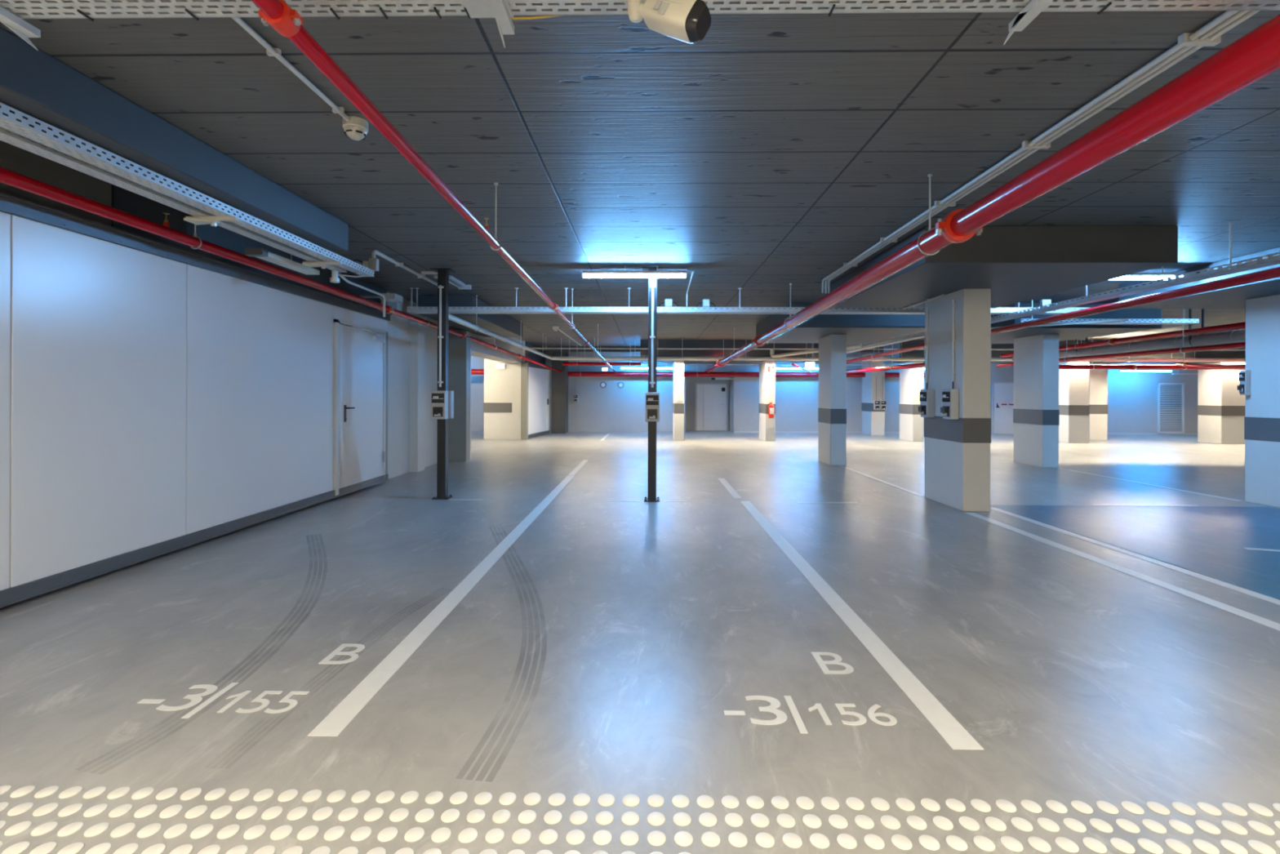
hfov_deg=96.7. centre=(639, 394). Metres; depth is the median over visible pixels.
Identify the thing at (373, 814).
stud
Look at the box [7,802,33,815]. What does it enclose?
stud
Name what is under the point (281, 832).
stud
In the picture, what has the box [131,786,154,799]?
stud
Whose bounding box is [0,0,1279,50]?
cable tray
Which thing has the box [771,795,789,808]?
stud
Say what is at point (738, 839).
stud
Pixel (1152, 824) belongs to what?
stud
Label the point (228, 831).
stud
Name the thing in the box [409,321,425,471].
column
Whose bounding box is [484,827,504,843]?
stud
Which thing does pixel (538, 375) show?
door
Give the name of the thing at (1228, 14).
cable conduit
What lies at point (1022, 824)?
stud
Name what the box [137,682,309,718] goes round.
number
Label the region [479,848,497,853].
stud
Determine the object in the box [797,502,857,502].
painted line
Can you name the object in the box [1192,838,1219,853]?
stud
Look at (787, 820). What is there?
stud
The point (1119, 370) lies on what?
light
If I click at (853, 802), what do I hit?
stud
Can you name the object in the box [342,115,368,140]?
smoke detector
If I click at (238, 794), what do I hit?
stud
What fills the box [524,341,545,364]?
beam
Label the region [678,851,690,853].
stud
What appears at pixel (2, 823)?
stud
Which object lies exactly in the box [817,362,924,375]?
pipe
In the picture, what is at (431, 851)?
stud
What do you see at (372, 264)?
junction box
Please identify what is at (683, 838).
stud
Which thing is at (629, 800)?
stud
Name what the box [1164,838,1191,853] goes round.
stud
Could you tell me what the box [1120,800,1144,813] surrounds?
stud
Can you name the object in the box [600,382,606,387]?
air vent
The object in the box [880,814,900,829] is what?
stud
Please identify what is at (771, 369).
sign
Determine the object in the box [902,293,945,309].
cable conduit
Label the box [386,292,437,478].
wall
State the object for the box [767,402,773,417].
fire extinguisher
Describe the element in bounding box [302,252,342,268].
bracket
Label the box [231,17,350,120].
cable conduit
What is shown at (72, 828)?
stud
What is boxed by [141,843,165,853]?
stud
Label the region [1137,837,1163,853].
stud
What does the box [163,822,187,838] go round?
stud
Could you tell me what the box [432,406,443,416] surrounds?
socket
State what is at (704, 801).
stud
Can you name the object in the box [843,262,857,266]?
clip
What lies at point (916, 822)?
stud
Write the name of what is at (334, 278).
valve assembly
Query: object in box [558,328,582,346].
cable conduit
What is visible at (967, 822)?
stud
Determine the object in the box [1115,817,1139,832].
stud
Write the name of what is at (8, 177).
pipe
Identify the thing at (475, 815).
stud
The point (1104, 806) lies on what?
stud
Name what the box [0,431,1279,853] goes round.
floor
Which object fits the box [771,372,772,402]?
conduit
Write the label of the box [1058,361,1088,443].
concrete column
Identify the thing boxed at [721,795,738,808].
stud
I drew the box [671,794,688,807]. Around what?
stud
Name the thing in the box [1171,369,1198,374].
rail
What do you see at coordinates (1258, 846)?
stud
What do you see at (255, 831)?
stud
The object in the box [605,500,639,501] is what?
painted line
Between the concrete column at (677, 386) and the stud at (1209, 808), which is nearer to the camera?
the stud at (1209, 808)
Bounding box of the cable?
[511,15,560,19]
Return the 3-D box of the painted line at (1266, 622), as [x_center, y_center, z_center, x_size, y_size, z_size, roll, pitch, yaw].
[3.753,1.361,4.002,0.110,0.003,5.120,0,0,1]
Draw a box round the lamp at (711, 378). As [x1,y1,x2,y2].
[711,377,733,379]
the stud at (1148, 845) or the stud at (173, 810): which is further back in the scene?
the stud at (173, 810)
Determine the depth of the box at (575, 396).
20.22 m
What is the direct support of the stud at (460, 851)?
on the floor
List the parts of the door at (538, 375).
rail, rail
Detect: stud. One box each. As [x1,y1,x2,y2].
[0,784,11,794]
[0,801,8,811]
[0,820,5,828]
[1,840,29,853]
[4,820,31,835]
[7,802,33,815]
[9,785,35,797]
[29,841,57,853]
[31,821,57,835]
[32,802,57,816]
[34,785,58,798]
[57,803,83,816]
[57,821,83,836]
[57,841,84,853]
[58,786,82,798]
[82,786,106,798]
[83,803,107,817]
[84,822,109,836]
[84,842,111,853]
[106,786,129,799]
[108,803,133,817]
[110,822,135,837]
[113,842,138,853]
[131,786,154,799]
[133,804,157,817]
[137,822,161,837]
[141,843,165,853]
[155,786,177,799]
[159,804,182,817]
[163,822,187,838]
[168,844,193,853]
[180,787,201,799]
[184,804,207,818]
[190,823,213,838]
[197,844,220,853]
[204,787,226,800]
[210,804,232,818]
[217,823,239,839]
[225,844,248,853]
[228,787,249,800]
[235,805,257,819]
[243,824,266,839]
[253,788,273,801]
[253,844,275,853]
[261,805,282,819]
[270,824,292,839]
[277,788,297,801]
[281,845,302,853]
[286,806,307,820]
[297,825,318,839]
[302,789,321,801]
[309,845,330,853]
[312,806,333,820]
[324,825,345,840]
[326,789,346,802]
[337,806,358,821]
[337,846,358,853]
[350,826,371,840]
[351,790,370,802]
[364,807,383,821]
[366,846,386,853]
[375,790,394,803]
[377,826,397,841]
[389,807,408,821]
[394,847,413,853]
[400,790,418,803]
[404,826,424,841]
[414,808,434,822]
[422,847,441,853]
[425,791,443,804]
[431,826,451,842]
[440,808,459,822]
[449,791,467,804]
[450,848,469,853]
[457,827,477,843]
[466,808,484,822]
[474,791,492,804]
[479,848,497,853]
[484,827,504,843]
[492,808,511,822]
[498,791,516,804]
[507,848,524,853]
[511,828,531,844]
[518,809,536,823]
[523,792,541,804]
[536,848,552,853]
[538,828,558,844]
[543,809,561,823]
[548,792,565,805]
[564,849,580,853]
[565,829,585,844]
[569,810,587,824]
[573,792,590,805]
[592,829,612,844]
[592,850,608,853]
[595,810,613,824]
[597,793,614,806]
[619,830,639,845]
[621,810,639,825]
[621,850,635,853]
[622,793,639,806]
[647,794,664,807]
[647,811,665,825]
[647,830,666,845]
[649,851,663,853]
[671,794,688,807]
[672,811,691,826]
[674,831,693,846]
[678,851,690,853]
[696,795,714,808]
[698,812,716,826]
[701,831,719,846]
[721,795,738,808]
[724,812,742,826]
[728,831,747,847]
[746,795,764,808]
[751,813,768,826]
[755,831,774,847]
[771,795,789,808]
[776,813,795,827]
[782,832,802,848]
[795,795,813,808]
[802,813,821,827]
[809,832,829,848]
[821,796,839,809]
[828,813,848,828]
[836,833,857,848]
[845,796,864,809]
[854,814,874,828]
[863,833,884,848]
[871,797,889,810]
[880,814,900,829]
[891,834,911,849]
[895,797,915,810]
[906,815,926,829]
[918,834,939,850]
[920,797,940,811]
[933,815,953,830]
[945,798,965,811]
[946,835,967,850]
[959,816,979,830]
[970,798,991,812]
[973,835,995,851]
[984,816,1006,831]
[995,799,1016,812]
[1000,835,1023,851]
[1010,817,1032,831]
[1020,799,1041,813]
[1027,835,1051,852]
[1037,817,1059,831]
[1045,800,1067,813]
[1055,836,1079,852]
[1063,817,1086,831]
[1071,800,1093,813]
[1082,836,1106,853]
[1089,817,1113,832]
[1096,800,1118,813]
[1110,837,1135,853]
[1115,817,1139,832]
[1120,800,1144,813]
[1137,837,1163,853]
[1142,818,1166,833]
[1146,800,1169,814]
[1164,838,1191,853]
[1168,818,1193,833]
[1171,801,1195,814]
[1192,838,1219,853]
[1195,819,1220,834]
[1196,801,1221,815]
[1220,839,1248,853]
[1221,819,1247,834]
[1222,802,1247,815]
[1247,802,1273,816]
[1247,820,1274,835]
[1247,839,1275,853]
[1272,803,1279,811]
[1274,820,1279,828]
[1275,840,1279,848]
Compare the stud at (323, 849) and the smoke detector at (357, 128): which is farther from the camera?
the smoke detector at (357, 128)
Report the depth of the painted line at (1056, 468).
8.61 m
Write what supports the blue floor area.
on the floor
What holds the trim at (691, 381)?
attached to the wall at (1132, 396)
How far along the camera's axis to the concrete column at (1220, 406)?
16.26 m
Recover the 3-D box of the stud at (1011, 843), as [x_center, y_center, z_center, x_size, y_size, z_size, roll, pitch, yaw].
[1.120,1.352,1.714,0.058,0.004,0.058,0,0,1]
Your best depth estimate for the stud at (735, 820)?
1.80 m
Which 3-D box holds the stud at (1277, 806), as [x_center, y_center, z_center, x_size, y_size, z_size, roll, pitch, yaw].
[2.110,1.355,1.859,0.058,0.004,0.058,0,0,1]
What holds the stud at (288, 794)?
on the floor
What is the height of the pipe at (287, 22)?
0.861 m
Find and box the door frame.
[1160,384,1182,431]
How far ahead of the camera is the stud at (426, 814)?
1.82 m
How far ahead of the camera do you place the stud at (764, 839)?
1.72 m
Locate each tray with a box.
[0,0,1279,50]
[0,102,373,276]
[0,126,346,272]
[407,287,1088,314]
[846,222,1279,353]
[1015,300,1199,324]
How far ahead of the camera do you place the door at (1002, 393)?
20.07 m
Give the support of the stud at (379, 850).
on the floor
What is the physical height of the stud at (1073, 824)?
0.004 m
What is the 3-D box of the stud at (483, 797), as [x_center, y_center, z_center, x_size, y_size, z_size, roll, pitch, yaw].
[-0.523,1.346,1.899,0.058,0.004,0.058,0,0,1]
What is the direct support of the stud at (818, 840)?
on the floor
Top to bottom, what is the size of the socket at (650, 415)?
0.122 m
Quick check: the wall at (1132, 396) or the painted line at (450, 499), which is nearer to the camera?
the painted line at (450, 499)
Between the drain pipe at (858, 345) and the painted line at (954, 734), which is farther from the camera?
the drain pipe at (858, 345)
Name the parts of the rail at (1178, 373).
rail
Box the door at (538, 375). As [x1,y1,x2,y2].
[528,362,550,437]
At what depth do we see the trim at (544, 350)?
18.92 m
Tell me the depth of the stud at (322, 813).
1.82 m
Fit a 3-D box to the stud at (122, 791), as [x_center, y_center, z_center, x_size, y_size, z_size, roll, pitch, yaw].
[-1.758,1.342,1.918,0.058,0.004,0.058,0,0,1]
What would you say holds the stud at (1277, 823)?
on the floor
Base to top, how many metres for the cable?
0.031 m
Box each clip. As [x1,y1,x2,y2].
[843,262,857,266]
[880,237,897,242]
[934,200,955,206]
[1022,140,1050,149]
[1177,32,1221,46]
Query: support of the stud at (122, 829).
on the floor
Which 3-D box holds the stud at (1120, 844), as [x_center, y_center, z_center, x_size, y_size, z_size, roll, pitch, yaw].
[1.449,1.353,1.709,0.058,0.004,0.058,0,0,1]
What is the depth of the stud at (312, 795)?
1.90 m
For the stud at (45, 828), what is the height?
0.004 m
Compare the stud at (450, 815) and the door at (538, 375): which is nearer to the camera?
the stud at (450, 815)
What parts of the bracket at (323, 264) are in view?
cross arm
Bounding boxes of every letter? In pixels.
[318,643,364,663]
[810,651,853,674]
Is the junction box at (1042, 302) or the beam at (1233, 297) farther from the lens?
the junction box at (1042, 302)
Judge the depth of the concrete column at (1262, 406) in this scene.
7.12 m
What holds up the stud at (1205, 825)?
on the floor
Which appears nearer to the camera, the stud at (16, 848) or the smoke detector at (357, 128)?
the stud at (16, 848)
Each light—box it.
[244,248,319,275]
[582,266,686,278]
[620,351,672,368]
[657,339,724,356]
[775,366,818,368]
[1110,266,1191,279]
[1118,364,1173,372]
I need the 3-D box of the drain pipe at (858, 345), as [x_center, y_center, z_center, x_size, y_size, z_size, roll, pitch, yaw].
[4.415,-1.135,14.522,0.171,0.239,3.126,0,0,-28]
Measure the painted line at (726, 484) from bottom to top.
0.003 m
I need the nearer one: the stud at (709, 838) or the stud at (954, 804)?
the stud at (709, 838)
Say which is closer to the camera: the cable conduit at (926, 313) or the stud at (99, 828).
the stud at (99, 828)
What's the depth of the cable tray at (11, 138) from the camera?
3.50 m
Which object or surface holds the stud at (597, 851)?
on the floor
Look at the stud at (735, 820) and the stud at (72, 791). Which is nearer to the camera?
the stud at (735, 820)
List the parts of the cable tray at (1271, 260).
hanger rod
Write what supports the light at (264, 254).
hanging from the ceiling
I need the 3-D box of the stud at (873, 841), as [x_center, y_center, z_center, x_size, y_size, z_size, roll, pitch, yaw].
[0.708,1.350,1.720,0.058,0.004,0.058,0,0,1]
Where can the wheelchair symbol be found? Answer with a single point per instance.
(1244, 548)
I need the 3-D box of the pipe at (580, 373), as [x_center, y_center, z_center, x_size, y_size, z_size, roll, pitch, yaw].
[4.288,-1.097,19.956,13.650,0.977,0.194,0,0,1]
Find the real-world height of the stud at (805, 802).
0.004 m
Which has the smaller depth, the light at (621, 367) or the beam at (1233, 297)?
the beam at (1233, 297)
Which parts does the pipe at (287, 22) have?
hanger rod, hanger rod, hanger rod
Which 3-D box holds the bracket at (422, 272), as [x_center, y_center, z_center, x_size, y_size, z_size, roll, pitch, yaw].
[-2.738,-1.592,7.568,0.240,0.035,0.270,0,0,1]
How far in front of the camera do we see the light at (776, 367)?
19.33 m
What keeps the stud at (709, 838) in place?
on the floor
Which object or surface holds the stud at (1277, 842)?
on the floor
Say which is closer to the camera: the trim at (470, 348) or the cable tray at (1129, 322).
the cable tray at (1129, 322)
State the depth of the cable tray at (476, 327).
10.15 m
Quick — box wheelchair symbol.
[1244,547,1279,551]
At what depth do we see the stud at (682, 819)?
1.80 m
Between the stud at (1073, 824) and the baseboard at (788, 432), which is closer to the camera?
the stud at (1073, 824)
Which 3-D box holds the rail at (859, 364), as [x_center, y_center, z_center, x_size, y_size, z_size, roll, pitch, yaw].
[2.945,-1.280,18.732,9.100,0.620,0.050,0,0,1]
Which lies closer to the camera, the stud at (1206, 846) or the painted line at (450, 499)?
the stud at (1206, 846)
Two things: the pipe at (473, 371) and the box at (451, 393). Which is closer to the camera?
the box at (451, 393)
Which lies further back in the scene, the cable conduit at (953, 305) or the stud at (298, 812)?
the cable conduit at (953, 305)
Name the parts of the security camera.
label plate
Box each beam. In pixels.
[0,26,348,251]
[417,295,522,337]
[448,324,522,363]
[755,302,924,343]
[831,225,1177,307]
[991,302,1161,343]
[1119,246,1279,308]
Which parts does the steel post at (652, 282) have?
plate, plate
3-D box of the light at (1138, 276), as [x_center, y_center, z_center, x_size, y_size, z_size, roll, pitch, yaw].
[6.129,-1.493,6.986,1.294,0.172,0.100,0,0,1]
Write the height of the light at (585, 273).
0.147 m
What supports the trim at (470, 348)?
on the floor
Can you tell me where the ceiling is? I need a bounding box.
[0,10,1279,347]
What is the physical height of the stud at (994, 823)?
0.004 m
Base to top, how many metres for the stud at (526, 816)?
0.004 m
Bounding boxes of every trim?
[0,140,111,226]
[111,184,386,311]
[470,348,471,459]
[483,402,511,412]
[520,362,528,439]
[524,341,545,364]
[541,346,883,352]
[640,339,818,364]
[685,371,733,432]
[883,339,1245,364]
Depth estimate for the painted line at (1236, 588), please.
4.62 m
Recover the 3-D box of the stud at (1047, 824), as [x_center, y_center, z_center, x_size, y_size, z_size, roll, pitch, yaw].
[1.286,1.352,1.791,0.058,0.004,0.058,0,0,1]
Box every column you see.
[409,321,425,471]
[448,330,471,461]
[484,340,525,439]
[551,351,568,433]
[672,360,684,440]
[759,360,775,440]
[817,334,846,465]
[861,353,884,435]
[899,361,923,441]
[924,288,991,511]
[1013,333,1059,467]
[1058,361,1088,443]
[1088,364,1107,439]
[1197,361,1245,444]
[1244,294,1279,507]
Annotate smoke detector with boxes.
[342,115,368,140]
[552,325,559,330]
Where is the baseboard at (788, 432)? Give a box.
[734,431,1197,435]
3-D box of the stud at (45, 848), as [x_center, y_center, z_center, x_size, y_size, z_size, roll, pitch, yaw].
[-1.762,1.341,1.678,0.058,0.004,0.058,0,0,1]
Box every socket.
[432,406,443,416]
[647,408,657,418]
[920,404,925,414]
[942,405,949,416]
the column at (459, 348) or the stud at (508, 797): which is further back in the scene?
the column at (459, 348)
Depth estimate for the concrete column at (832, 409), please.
10.94 m
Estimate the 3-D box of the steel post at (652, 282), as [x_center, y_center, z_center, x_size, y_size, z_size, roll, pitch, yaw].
[0.158,-0.124,7.268,0.260,2.950,0.220,0,0,1]
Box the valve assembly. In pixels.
[329,269,364,283]
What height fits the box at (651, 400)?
0.360 m
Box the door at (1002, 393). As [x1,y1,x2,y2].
[991,381,1013,434]
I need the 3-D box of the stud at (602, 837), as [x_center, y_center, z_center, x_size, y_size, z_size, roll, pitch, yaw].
[-0.115,1.347,1.733,0.058,0.004,0.058,0,0,1]
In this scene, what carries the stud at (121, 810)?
on the floor
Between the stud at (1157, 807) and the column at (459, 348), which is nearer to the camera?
the stud at (1157, 807)
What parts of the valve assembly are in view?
arm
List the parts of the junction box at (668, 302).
lid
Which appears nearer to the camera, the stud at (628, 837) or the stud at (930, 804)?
the stud at (628, 837)
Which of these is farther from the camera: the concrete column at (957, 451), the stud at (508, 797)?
the concrete column at (957, 451)
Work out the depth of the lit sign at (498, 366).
16.96 m
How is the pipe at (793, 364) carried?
attached to the pipe at (580, 373)
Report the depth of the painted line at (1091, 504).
7.05 m
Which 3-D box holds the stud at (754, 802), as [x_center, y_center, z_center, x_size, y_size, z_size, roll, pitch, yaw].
[0.382,1.349,1.885,0.058,0.004,0.058,0,0,1]
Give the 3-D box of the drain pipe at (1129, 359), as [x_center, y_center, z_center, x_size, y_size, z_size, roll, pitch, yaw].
[9.114,-1.249,16.061,23.280,0.639,0.128,0,0,1]
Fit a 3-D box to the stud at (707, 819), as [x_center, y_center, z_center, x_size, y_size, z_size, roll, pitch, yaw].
[0.216,1.349,1.808,0.058,0.004,0.058,0,0,1]
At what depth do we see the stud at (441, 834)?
1.74 m
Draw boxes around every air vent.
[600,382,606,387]
[617,382,623,387]
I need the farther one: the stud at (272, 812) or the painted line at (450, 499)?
the painted line at (450, 499)
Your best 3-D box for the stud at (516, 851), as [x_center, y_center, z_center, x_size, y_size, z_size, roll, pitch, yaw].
[-0.363,1.346,1.657,0.058,0.004,0.058,0,0,1]
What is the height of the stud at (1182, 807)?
0.004 m
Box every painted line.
[307,475,573,736]
[449,498,481,500]
[568,459,588,475]
[600,433,609,440]
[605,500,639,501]
[718,478,741,497]
[740,501,983,749]
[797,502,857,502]
[838,465,924,496]
[964,512,1279,631]
[990,507,1279,604]
[1056,467,1239,500]
[1091,504,1199,506]
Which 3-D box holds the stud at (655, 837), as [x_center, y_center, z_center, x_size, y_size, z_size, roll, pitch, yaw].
[0.050,1.348,1.730,0.058,0.004,0.058,0,0,1]
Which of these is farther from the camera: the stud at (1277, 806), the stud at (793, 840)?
the stud at (1277, 806)
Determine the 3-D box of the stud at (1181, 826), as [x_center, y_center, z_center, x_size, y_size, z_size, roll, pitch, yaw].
[1.697,1.354,1.785,0.058,0.004,0.058,0,0,1]
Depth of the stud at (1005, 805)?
1.87 m
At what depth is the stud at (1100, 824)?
1.79 m
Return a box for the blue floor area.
[990,504,1279,599]
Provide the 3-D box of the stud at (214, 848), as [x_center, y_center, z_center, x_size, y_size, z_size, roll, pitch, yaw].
[-1.268,1.343,1.671,0.058,0.004,0.058,0,0,1]
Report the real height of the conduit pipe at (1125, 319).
0.070 m
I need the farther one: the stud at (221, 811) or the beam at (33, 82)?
the beam at (33, 82)
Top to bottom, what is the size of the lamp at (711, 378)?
0.080 m
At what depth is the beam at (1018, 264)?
5.43 m
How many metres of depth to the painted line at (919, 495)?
8.84 m
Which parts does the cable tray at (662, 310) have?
hanger rod, hanger rod, hanger rod, hanger rod, hanger rod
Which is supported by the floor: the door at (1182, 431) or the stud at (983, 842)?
the stud at (983, 842)
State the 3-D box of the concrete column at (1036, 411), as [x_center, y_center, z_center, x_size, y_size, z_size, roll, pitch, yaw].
[7.774,0.117,11.186,0.306,2.520,0.876,0,0,1]
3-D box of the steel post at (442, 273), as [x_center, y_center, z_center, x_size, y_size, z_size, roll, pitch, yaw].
[-2.551,-0.134,7.360,0.260,2.950,0.220,0,0,1]
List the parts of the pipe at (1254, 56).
hanger rod, hanger rod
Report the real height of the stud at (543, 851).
0.004 m
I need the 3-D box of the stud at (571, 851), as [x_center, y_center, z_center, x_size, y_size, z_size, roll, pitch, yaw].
[-0.198,1.347,1.654,0.058,0.004,0.058,0,0,1]
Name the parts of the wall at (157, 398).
panel, panel, rail, rail, panel, handle, wicket frame, overhead panel, wicket door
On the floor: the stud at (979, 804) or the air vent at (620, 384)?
the stud at (979, 804)
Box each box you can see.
[352,257,378,271]
[360,293,402,302]
[431,391,448,418]
[448,391,453,418]
[573,394,577,402]
[644,392,659,421]
[657,298,679,311]
[695,298,715,311]
[873,400,879,409]
[880,400,886,409]
[918,389,934,417]
[940,388,959,419]
[1033,299,1053,307]
[1236,369,1250,395]
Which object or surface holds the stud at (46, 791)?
on the floor
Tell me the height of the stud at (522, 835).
0.004 m
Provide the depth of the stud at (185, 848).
1.68 m
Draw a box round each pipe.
[0,166,561,373]
[251,0,616,373]
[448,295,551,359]
[471,368,484,374]
[531,337,1245,351]
[551,337,1245,362]
[563,344,640,365]
[567,351,924,377]
[704,13,1279,373]
[769,343,862,357]
[791,363,811,374]
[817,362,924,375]
[846,266,1279,363]
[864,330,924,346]
[991,318,1128,328]
[996,308,1245,367]
[1000,321,1245,357]
[1058,337,1245,370]
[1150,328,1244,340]
[1176,362,1245,368]
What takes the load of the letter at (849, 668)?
on the floor
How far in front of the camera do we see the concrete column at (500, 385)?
17.07 m
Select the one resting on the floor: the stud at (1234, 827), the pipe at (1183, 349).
the stud at (1234, 827)
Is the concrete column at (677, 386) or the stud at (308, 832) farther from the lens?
the concrete column at (677, 386)
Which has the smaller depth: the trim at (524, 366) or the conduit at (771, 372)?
the conduit at (771, 372)
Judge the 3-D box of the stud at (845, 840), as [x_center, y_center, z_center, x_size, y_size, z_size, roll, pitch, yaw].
[0.626,1.350,1.721,0.058,0.004,0.058,0,0,1]
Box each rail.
[600,346,868,365]
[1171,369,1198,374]
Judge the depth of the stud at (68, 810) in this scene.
1.84 m
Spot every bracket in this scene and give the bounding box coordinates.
[183,214,239,226]
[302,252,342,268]
[421,271,437,278]
[448,275,471,289]
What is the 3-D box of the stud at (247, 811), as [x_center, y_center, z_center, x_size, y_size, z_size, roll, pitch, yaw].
[-1.265,1.343,1.831,0.058,0.004,0.058,0,0,1]
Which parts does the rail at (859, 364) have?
rail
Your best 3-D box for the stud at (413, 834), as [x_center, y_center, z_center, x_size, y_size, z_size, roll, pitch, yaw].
[-0.691,1.345,1.742,0.058,0.004,0.058,0,0,1]
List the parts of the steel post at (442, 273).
plate, plate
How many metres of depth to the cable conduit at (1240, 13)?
3.16 m
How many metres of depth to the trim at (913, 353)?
16.29 m
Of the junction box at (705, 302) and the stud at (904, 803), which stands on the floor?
the stud at (904, 803)
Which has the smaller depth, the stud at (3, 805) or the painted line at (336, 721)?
the stud at (3, 805)
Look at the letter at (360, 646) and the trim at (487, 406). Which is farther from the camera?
the trim at (487, 406)
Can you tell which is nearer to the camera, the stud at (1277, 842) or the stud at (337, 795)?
the stud at (1277, 842)
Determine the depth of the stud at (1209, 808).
1.86 m
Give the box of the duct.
[1012,308,1245,362]
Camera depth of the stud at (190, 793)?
1.91 m
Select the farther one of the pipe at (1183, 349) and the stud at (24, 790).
the pipe at (1183, 349)
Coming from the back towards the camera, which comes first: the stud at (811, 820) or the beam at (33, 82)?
the beam at (33, 82)
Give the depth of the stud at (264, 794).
1.91 m
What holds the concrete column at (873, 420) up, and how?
on the floor
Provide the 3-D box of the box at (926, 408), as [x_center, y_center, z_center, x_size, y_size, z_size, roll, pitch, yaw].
[3.702,0.113,7.374,0.150,0.360,0.180,0,0,1]
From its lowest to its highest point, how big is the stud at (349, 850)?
0.004 m
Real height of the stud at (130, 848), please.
0.004 m
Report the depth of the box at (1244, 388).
7.26 m
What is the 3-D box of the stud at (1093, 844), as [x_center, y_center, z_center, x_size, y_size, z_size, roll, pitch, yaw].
[1.367,1.353,1.710,0.058,0.004,0.058,0,0,1]
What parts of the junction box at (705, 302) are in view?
lid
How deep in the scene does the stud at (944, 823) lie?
1.79 m
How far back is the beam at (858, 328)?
10.07 m
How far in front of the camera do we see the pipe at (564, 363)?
18.18 m
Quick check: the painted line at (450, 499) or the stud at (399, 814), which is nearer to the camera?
the stud at (399, 814)
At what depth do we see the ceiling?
3.57 m
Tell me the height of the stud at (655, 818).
0.004 m
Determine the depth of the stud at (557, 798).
1.89 m
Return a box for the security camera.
[625,0,711,44]
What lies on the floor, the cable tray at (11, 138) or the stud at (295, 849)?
the stud at (295, 849)
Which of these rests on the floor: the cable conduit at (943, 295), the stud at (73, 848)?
the stud at (73, 848)
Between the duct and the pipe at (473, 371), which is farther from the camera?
the pipe at (473, 371)
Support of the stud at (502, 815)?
on the floor
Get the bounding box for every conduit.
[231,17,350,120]
[337,273,385,316]
[371,249,437,285]
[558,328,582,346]
[686,268,693,306]
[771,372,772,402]
[822,10,1239,293]
[824,10,1249,293]
[827,10,1260,293]
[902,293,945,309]
[924,307,929,389]
[950,299,955,388]
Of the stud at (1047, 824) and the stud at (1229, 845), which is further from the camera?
the stud at (1047, 824)
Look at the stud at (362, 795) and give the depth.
1.90 m
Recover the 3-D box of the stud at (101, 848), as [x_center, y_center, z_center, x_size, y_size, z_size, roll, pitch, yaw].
[-1.597,1.342,1.676,0.058,0.004,0.058,0,0,1]
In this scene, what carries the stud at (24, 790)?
on the floor
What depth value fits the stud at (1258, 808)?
1.85 m
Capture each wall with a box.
[0,191,391,608]
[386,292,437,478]
[471,351,1198,433]
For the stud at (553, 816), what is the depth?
1.81 m
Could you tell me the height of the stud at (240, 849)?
0.004 m
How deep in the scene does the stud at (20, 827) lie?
1.76 m
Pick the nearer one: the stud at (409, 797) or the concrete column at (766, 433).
the stud at (409, 797)
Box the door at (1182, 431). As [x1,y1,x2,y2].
[1157,382,1184,433]
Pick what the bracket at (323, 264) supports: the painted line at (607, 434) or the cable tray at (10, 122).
the cable tray at (10, 122)
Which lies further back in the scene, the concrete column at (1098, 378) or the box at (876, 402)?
the box at (876, 402)
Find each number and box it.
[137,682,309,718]
[724,695,897,733]
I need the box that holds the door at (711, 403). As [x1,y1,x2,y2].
[694,382,728,431]
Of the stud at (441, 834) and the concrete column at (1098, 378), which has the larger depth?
the concrete column at (1098, 378)
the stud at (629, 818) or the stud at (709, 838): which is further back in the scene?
the stud at (629, 818)
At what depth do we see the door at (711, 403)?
21.31 m
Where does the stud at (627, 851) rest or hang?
on the floor
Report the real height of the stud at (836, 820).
0.004 m
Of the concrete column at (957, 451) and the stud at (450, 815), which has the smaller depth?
the stud at (450, 815)
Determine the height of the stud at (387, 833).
0.004 m
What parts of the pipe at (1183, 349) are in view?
hanger rod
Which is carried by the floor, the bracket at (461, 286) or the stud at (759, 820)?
the stud at (759, 820)
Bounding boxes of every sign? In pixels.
[496,364,505,368]
[768,366,773,372]
[804,343,814,367]
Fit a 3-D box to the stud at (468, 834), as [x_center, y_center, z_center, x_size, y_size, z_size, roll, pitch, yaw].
[-0.526,1.346,1.739,0.058,0.004,0.058,0,0,1]
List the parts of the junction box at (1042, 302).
lid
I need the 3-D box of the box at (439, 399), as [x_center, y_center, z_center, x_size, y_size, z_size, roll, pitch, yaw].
[-2.554,0.131,7.228,0.180,0.360,0.160,0,0,1]
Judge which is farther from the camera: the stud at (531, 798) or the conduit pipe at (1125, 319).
the conduit pipe at (1125, 319)
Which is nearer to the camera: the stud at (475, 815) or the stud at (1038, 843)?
the stud at (1038, 843)
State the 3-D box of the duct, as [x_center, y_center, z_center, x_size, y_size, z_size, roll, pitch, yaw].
[9.925,-1.193,8.998,0.262,0.745,12.301,0,0,1]
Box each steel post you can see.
[430,268,456,499]
[642,267,662,502]

